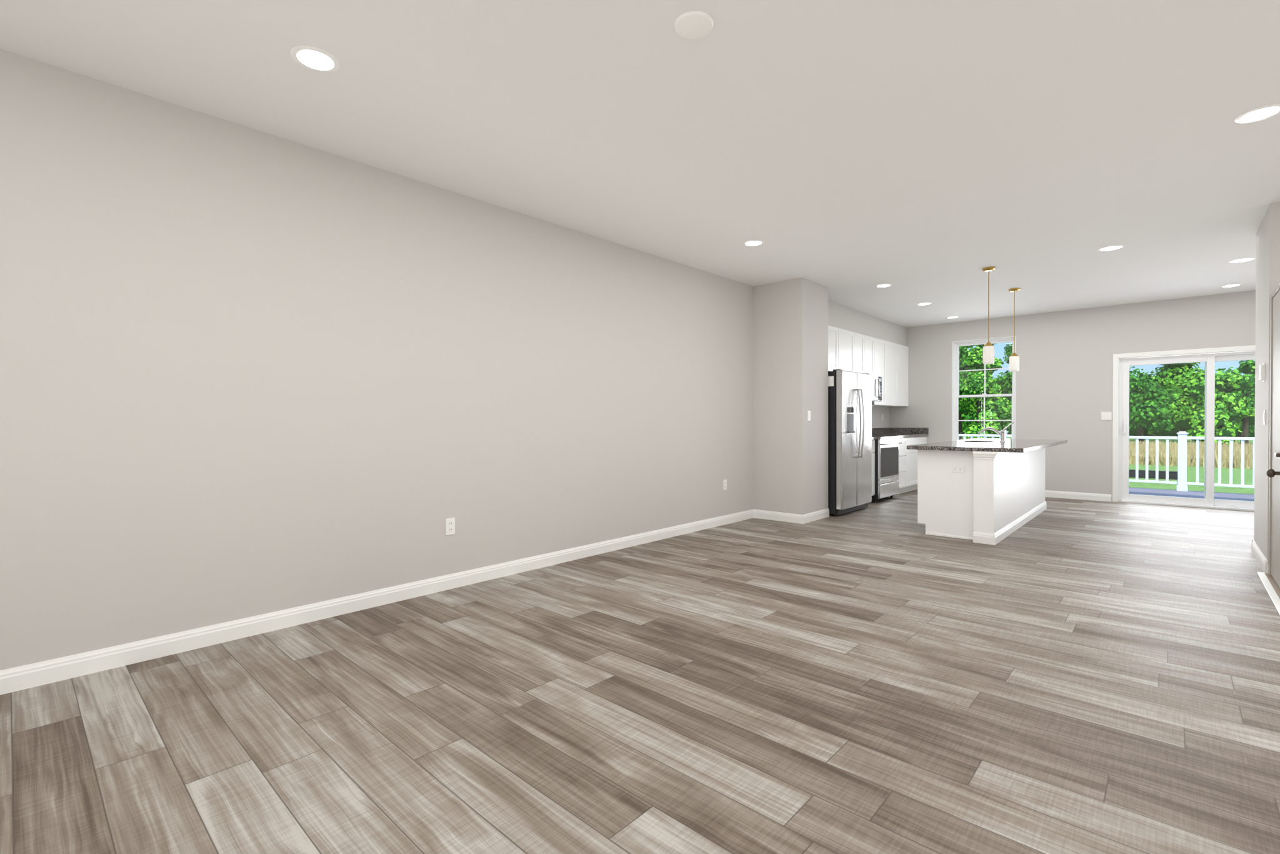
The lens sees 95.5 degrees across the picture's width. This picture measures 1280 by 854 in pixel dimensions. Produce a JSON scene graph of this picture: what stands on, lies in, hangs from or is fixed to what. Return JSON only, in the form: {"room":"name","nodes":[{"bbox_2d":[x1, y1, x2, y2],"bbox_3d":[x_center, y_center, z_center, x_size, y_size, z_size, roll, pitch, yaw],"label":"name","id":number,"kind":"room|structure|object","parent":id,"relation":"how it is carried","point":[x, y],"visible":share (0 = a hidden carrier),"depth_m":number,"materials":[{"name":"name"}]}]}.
{"room":"empty living room","nodes":[
{"label":"empty living room","id":0,"kind":"room"},
{"bbox_2d":[0,48,889,670],"bbox_3d":[-0.110,-0.273,5.429,0.160,2.740,13.373,0,1,43],"label":"wall","id":1,"kind":"structure","parent":0,"point":[245,372],"depth_m":3.28,"materials":[{"name":"grey paint"}]},
{"bbox_2d":[445,517,454,534],"bbox_3d":[-1.307,0.686,4.007,0.008,0.115,0.070,0,1,43],"label":"outlet","id":2,"kind":"object","parent":1,"relation":"attached to","point":[450,522],"visible":1,"depth_m":4.00,"materials":[{"name":"white plastic"}]},
{"bbox_2d":[723,479,726,489],"bbox_3d":[0.946,0.642,6.459,0.008,0.115,0.070,0,1,43],"label":"outlet","id":3,"kind":"object","parent":1,"relation":"attached to","point":[724,480],"visible":1,"depth_m":6.45,"materials":[{"name":"white plastic"}]},
{"bbox_2d":[0,488,1279,853],"bbox_3d":[2.035,1.166,3.479,5.970,0.125,13.373,0,1,43],"label":"floor","id":4,"kind":"structure","parent":0,"point":[1097,677],"depth_m":2.30,"materials":[{"name":"plastic"}]},
{"bbox_2d":[828,368,871,516],"bbox_3d":[2.455,0.187,7.446,0.823,1.760,0.941,0,1,43],"label":"refrigerator","id":5,"kind":"object","parent":4,"relation":"on","point":[849,392],"visible":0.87,"depth_m":7.03,"materials":[{"name":"grey metal"}]},
{"bbox_2d":[871,435,901,502],"bbox_3d":[3.353,0.543,8.512,0.717,1.020,0.762,0,1,43],"label":"stove","id":6,"kind":"object","parent":4,"relation":"on","point":[886,452],"visible":0.49,"depth_m":8.22,"materials":[{"name":"grey metal"}]},
{"bbox_2d":[871,427,928,496],"bbox_3d":[3.648,0.536,8.928,0.642,1.022,2.826,0,1,43],"label":"base cabinet","id":7,"kind":"object","parent":4,"relation":"on","point":[907,480],"visible":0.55,"depth_m":9.20,"materials":[{"name":"white paint"}]},
{"bbox_2d":[906,438,1067,544],"bbox_3d":[4.043,0.622,6.608,1.000,0.894,2.974,0,1,43],"label":"kitchen island","id":8,"kind":"object","parent":4,"relation":"on","point":[979,490],"visible":1,"depth_m":5.73,"materials":[{"name":"white paint"}]},
{"bbox_2d":[977,421,1014,441],"bbox_3d":[4.135,0.058,6.757,0.371,0.230,0.064,0,1,20],"label":"faucet","id":9,"kind":"object","parent":8,"relation":"on","point":[1002,432],"visible":0.99,"depth_m":6.73,"materials":[{"name":"silver metal"}]},
{"bbox_2d":[1256,571,1279,614],"bbox_3d":[4.049,1.094,3.705,0.040,0.009,1.713,0,1,43],"label":"transition strip","id":10,"kind":"object","parent":4,"relation":"on","point":[1270,590],"visible":1,"depth_m":3.87,"materials":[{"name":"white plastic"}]},
{"bbox_2d":[0,0,1279,327],"bbox_3d":[2.024,-1.691,3.450,5.970,0.120,13.373,0,1,43],"label":"ceiling","id":11,"kind":"structure","parent":0,"point":[919,147],"depth_m":3.02,"materials":[{"name":"white paint"}]},
{"bbox_2d":[290,45,340,73],"bbox_3d":[-1.420,-1.607,2.546,0.192,0.004,0.192,0,1,43],"label":"recessed light","id":12,"kind":"object","parent":11,"relation":"in","point":[314,59],"visible":1,"depth_m":2.54,"materials":[{"name":"white plastic"}]},
{"bbox_2d":[673,10,713,39],"bbox_3d":[0.216,-1.606,2.333,0.160,0.014,0.160,0,1,43],"label":"smoke detector","id":13,"kind":"object","parent":11,"relation":"attached to","point":[694,24],"visible":1,"depth_m":2.32,"materials":[{"name":"white plastic"}]},
{"bbox_2d":[742,239,764,246],"bbox_3d":[1.015,-1.643,5.197,0.192,0.004,0.192,0,1,43],"label":"recessed light","id":14,"kind":"object","parent":11,"relation":"in","point":[754,242],"visible":1,"depth_m":5.18,"materials":[{"name":"white plastic"}]},
{"bbox_2d":[828,300,906,346],"bbox_3d":[3.182,-1.523,8.669,0.295,0.330,3.803,0,1,43],"label":"soffit","id":15,"kind":"structure","parent":11,"relation":"attached to","point":[840,316],"depth_m":8.61,"materials":[{"name":"beige paint"}]},
{"bbox_2d":[875,283,892,287],"bbox_3d":[2.873,-1.667,6.858,0.192,0.004,0.192,0,1,43],"label":"recessed light","id":16,"kind":"object","parent":11,"relation":"in","point":[881,285],"visible":1,"depth_m":6.83,"materials":[{"name":"white plastic"}]},
{"bbox_2d":[916,302,931,305],"bbox_3d":[3.885,-1.681,7.951,0.192,0.004,0.192,0,1,43],"label":"recessed light","id":17,"kind":"object","parent":11,"relation":"in","point":[922,304],"visible":1,"depth_m":7.95,"materials":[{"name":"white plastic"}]},
{"bbox_2d":[945,315,959,318],"bbox_3d":[4.832,-1.695,8.982,0.192,0.004,0.192,0,1,43],"label":"recessed light","id":18,"kind":"object","parent":11,"relation":"in","point":[955,316],"visible":1,"depth_m":8.97,"materials":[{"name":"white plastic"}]},
{"bbox_2d":[981,266,995,363],"bbox_3d":[3.654,-1.164,6.092,0.120,1.000,0.120,0,1,43],"label":"pendant light","id":19,"kind":"object","parent":11,"relation":"hanging from","point":[988,351],"visible":1,"depth_m":6.07,"materials":[{"name":"white glass"}]},
{"bbox_2d":[1008,288,1020,371],"bbox_3d":[4.554,-1.177,7.072,0.120,1.000,0.120,0,1,43],"label":"pendant light","id":20,"kind":"object","parent":11,"relation":"hanging from","point":[1014,358],"visible":1,"depth_m":7.05,"materials":[{"name":"white glass"}]},
{"bbox_2d":[1096,245,1123,251],"bbox_3d":[4.361,-1.657,5.396,0.192,0.004,0.192,0,1,43],"label":"recessed light","id":21,"kind":"object","parent":11,"relation":"in","point":[1108,248],"visible":1,"depth_m":5.39,"materials":[{"name":"white plastic"}]},
{"bbox_2d":[1220,283,1242,287],"bbox_3d":[7.042,-1.683,6.925,0.192,0.004,0.192,0,1,43],"label":"recessed light","id":22,"kind":"object","parent":11,"relation":"in","point":[1232,285],"visible":1,"depth_m":6.91,"materials":[{"name":"white plastic"}]},
{"bbox_2d":[1228,257,1255,263],"bbox_3d":[6.028,-1.668,5.820,0.192,0.004,0.192,0,1,43],"label":"recessed light","id":23,"kind":"object","parent":11,"relation":"in","point":[1241,260],"visible":1,"depth_m":5.81,"materials":[{"name":"white plastic"}]},
{"bbox_2d":[1234,103,1279,123],"bbox_3d":[3.230,-1.629,3.026,0.192,0.004,0.192,0,1,43],"label":"recessed light","id":24,"kind":"object","parent":11,"relation":"in","point":[1267,111],"visible":1,"depth_m":3.02,"materials":[{"name":"white plastic"}]},
{"bbox_2d":[753,277,828,514],"bbox_3d":[1.800,-0.295,6.927,0.626,2.740,0.657,0,1,43],"label":"wall","id":25,"kind":"structure","parent":0,"point":[790,317],"depth_m":6.68,"materials":[{"name":"beige paint"}]},
{"bbox_2d":[0,490,1268,694],"bbox_3d":[2.034,1.058,3.478,5.650,0.100,13.053,0,1,43],"label":"baseboard","id":26,"kind":"structure","parent":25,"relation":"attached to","point":[15,679],"depth_m":3.44,"materials":[{"name":"white paint"}]},
{"bbox_2d":[807,410,810,420],"bbox_3d":[1.919,-0.128,6.587,0.010,0.115,0.070,0,1,43],"label":"light switch","id":27,"kind":"object","parent":25,"relation":"attached to","point":[809,412],"visible":1,"depth_m":6.58,"materials":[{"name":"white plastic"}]},
{"bbox_2d":[828,325,908,406],"bbox_3d":[3.197,-0.845,8.665,0.322,1.023,3.796,0,1,43],"label":"upper cabinet","id":28,"kind":"object","parent":25,"relation":"attached to","point":[849,350],"visible":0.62,"depth_m":8.86,"materials":[{"name":"white paint"}]},
{"bbox_2d":[871,375,881,401],"bbox_3d":[3.252,-0.567,8.590,0.442,0.374,0.762,0,1,43],"label":"over-the-range microwave","id":29,"kind":"object","parent":28,"relation":"attached to","point":[876,380],"visible":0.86,"depth_m":8.57,"materials":[{"name":"silver metal"}]},
{"bbox_2d":[889,290,1255,501],"bbox_3d":[6.558,-0.327,8.275,5.810,2.740,0.160,0,1,43],"label":"wall","id":30,"kind":"structure","parent":0,"point":[1064,379],"depth_m":8.42,"materials":[{"name":"grey paint"}]},
{"bbox_2d":[951,336,1016,441],"bbox_3d":[5.475,-0.512,9.254,0.890,1.762,0.180,0,1,43],"label":"double-hung window","id":31,"kind":"structure","parent":30,"relation":"in","point":[955,345],"depth_m":9.44,"materials":[{"name":"white paint"}]},
{"bbox_2d":[1101,411,1111,419],"bbox_3d":[6.552,-0.156,8.166,0.116,0.115,0.010,0,1,43],"label":"switch","id":32,"kind":"object","parent":30,"relation":"attached to","point":[1105,415],"visible":1,"depth_m":8.16,"materials":[{"name":"white plastic"}]},
{"bbox_2d":[1112,345,1255,511],"bbox_3d":[7.371,0.017,7.522,1.942,2.061,0.176,0,1,43],"label":"sliding glass door","id":33,"kind":"structure","parent":30,"relation":"attached to","point":[1122,362],"depth_m":7.73,"materials":[{"name":"white paint"}]},
{"bbox_2d":[1253,201,1279,560],"bbox_3d":[5.521,-0.282,4.168,1.460,2.740,0.986,0,1,43],"label":"wall","id":34,"kind":"structure","parent":0,"point":[1267,261],"depth_m":4.54,"materials":[{"name":"grey paint"}]},
{"bbox_2d":[1259,363,1264,381],"bbox_3d":[4.834,-0.423,4.516,0.024,0.140,0.110,0,1,43],"label":"switch","id":35,"kind":"object","parent":34,"relation":"attached to","point":[1262,367],"visible":1,"depth_m":4.48,"materials":[{"name":"white plastic"}]},
{"bbox_2d":[1263,410,1265,424],"bbox_3d":[4.786,-0.072,4.457,0.010,0.115,0.070,0,1,43],"label":"light switch","id":36,"kind":"object","parent":34,"relation":"attached to","point":[1264,410],"visible":1,"depth_m":4.43,"materials":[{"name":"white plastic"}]},
{"bbox_2d":[1266,283,1279,588],"bbox_3d":[4.306,0.065,3.924,0.136,2.060,1.023,0,1,43],"label":"door frame","id":37,"kind":"structure","parent":34,"relation":"attached to","point":[1273,472],"depth_m":4.12,"materials":[{"name":"grey paint"}]},
{"label":"outside","id":38,"kind":"structure","parent":0,"visible":0},
{"bbox_2d":[962,436,1254,494],"bbox_3d":[75.308,1.439,87.422,280.000,0.300,209.386,0,1,43],"label":"lawn","id":39,"kind":"structure","parent":38,"point":[1191,470],"depth_m":23.79,"materials":[{"name":"green plant"}]},
{"bbox_2d":[958,345,975,439],"bbox_3d":[38.294,-4.971,70.023,6.453,13.149,6.314,0,1,43],"label":"tree","id":40,"kind":"object","parent":39,"relation":"on","point":[963,407],"visible":0.15,"depth_m":68.85,"materials":[{"name":"green plant"}]},
{"bbox_2d":[963,409,1002,439],"bbox_3d":[34.253,0.008,57.976,4.354,3.509,2.998,0,1,-16],"label":"tree","id":41,"kind":"object","parent":39,"relation":"on","point":[975,427],"visible":0.48,"depth_m":57.41,"materials":[{"name":"green plant"}]},
{"bbox_2d":[959,343,1011,423],"bbox_3d":[37.338,-4.165,63.634,5.095,11.676,6.698,0,1,11],"label":"tree","id":42,"kind":"object","parent":39,"relation":"on","point":[973,382],"visible":0.8,"depth_m":62.17,"materials":[{"name":"green plant"}]},
{"bbox_2d":[992,343,1012,415],"bbox_3d":[42.609,-4.297,64.654,5.206,11.876,6.509,0,1,-14],"label":"tree","id":43,"kind":"object","parent":39,"relation":"on","point":[1005,382],"visible":0.12,"depth_m":64.66,"materials":[{"name":"green plant"}]},
{"bbox_2d":[959,436,1253,468],"bbox_3d":[26.117,1.429,41.210,70.482,1.020,14.000,0,1,43],"label":"fence","id":44,"kind":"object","parent":39,"relation":"on","point":[1173,449],"depth_m":31.15,"materials":[{"name":"beige wood"}]},
{"bbox_2d":[961,366,1254,436],"bbox_3d":[64.529,-2.509,84.905,116.236,11.722,15.661,0,1,43],"label":"trees","id":45,"kind":"object","parent":39,"relation":"on","point":[971,415],"visible":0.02,"depth_m":78.28,"materials":[{"name":"green plant"}]},
{"bbox_2d":[1129,373,1136,429],"bbox_3d":[50.024,-2.751,61.955,5.365,8.800,8.149,0,1,43],"label":"tree","id":46,"kind":"object","parent":39,"relation":"on","point":[1131,425],"visible":0.02,"depth_m":59.87,"materials":[{"name":"green plant"}]},
{"bbox_2d":[1129,371,1176,443],"bbox_3d":[47.340,-1.722,54.483,4.274,6.914,5.585,0,1,43],"label":"tree","id":47,"kind":"object","parent":39,"relation":"on","point":[1150,411],"visible":0.89,"depth_m":53.45,"materials":[{"name":"green plant"}]},
{"bbox_2d":[1128,469,1177,479],"bbox_3d":[5.705,1.883,38.410,43.800,0.320,0.250,0,1,43],"label":"path","id":48,"kind":"structure","parent":39,"relation":"on","point":[1172,475],"depth_m":24.02,"materials":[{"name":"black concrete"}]},
{"bbox_2d":[1128,486,1254,501],"bbox_3d":[7.562,1.703,9.388,7.000,1.250,2.795,0,1,43],"label":"floor","id":49,"kind":"structure","parent":39,"relation":"on","point":[1137,490],"depth_m":9.30,"materials":[{"name":"wood"}]},
{"bbox_2d":[958,430,1254,491],"bbox_3d":[7.558,0.581,9.376,7.040,0.995,2.697,0,1,43],"label":"deck railing","id":50,"kind":"object","parent":49,"relation":"on","point":[1182,482],"visible":0.32,"depth_m":9.67,"materials":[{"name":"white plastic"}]},
{"bbox_2d":[1150,361,1249,431],"bbox_3d":[59.151,-3.810,62.889,10.087,10.828,10.013,0,1,43],"label":"tree","id":51,"kind":"object","parent":39,"relation":"on","point":[1185,387],"visible":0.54,"depth_m":61.01,"materials":[{"name":"green plant"}]},
{"bbox_2d":[1186,403,1241,446],"bbox_3d":[46.401,0.014,46.954,3.151,4.036,3.011,-1,1,-28],"label":"tree","id":52,"kind":"object","parent":39,"relation":"on","point":[1225,428],"visible":0.56,"depth_m":46.39,"materials":[{"name":"green plant"}]},
{"bbox_2d":[1191,359,1254,445],"bbox_3d":[52.061,-2.131,51.226,5.035,7.763,4.319,0,1,43],"label":"tree","id":53,"kind":"object","parent":39,"relation":"on","point":[1240,408],"visible":0.66,"depth_m":50.22,"materials":[{"name":"green plant"}]},
{"bbox_2d":[1238,373,1254,424],"bbox_3d":[60.396,-2.838,53.779,8.328,9.056,7.381,0,1,43],"label":"tree","id":54,"kind":"object","parent":39,"relation":"on","point":[1251,393],"visible":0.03,"depth_m":54.44,"materials":[{"name":"green plant"}]}
]}

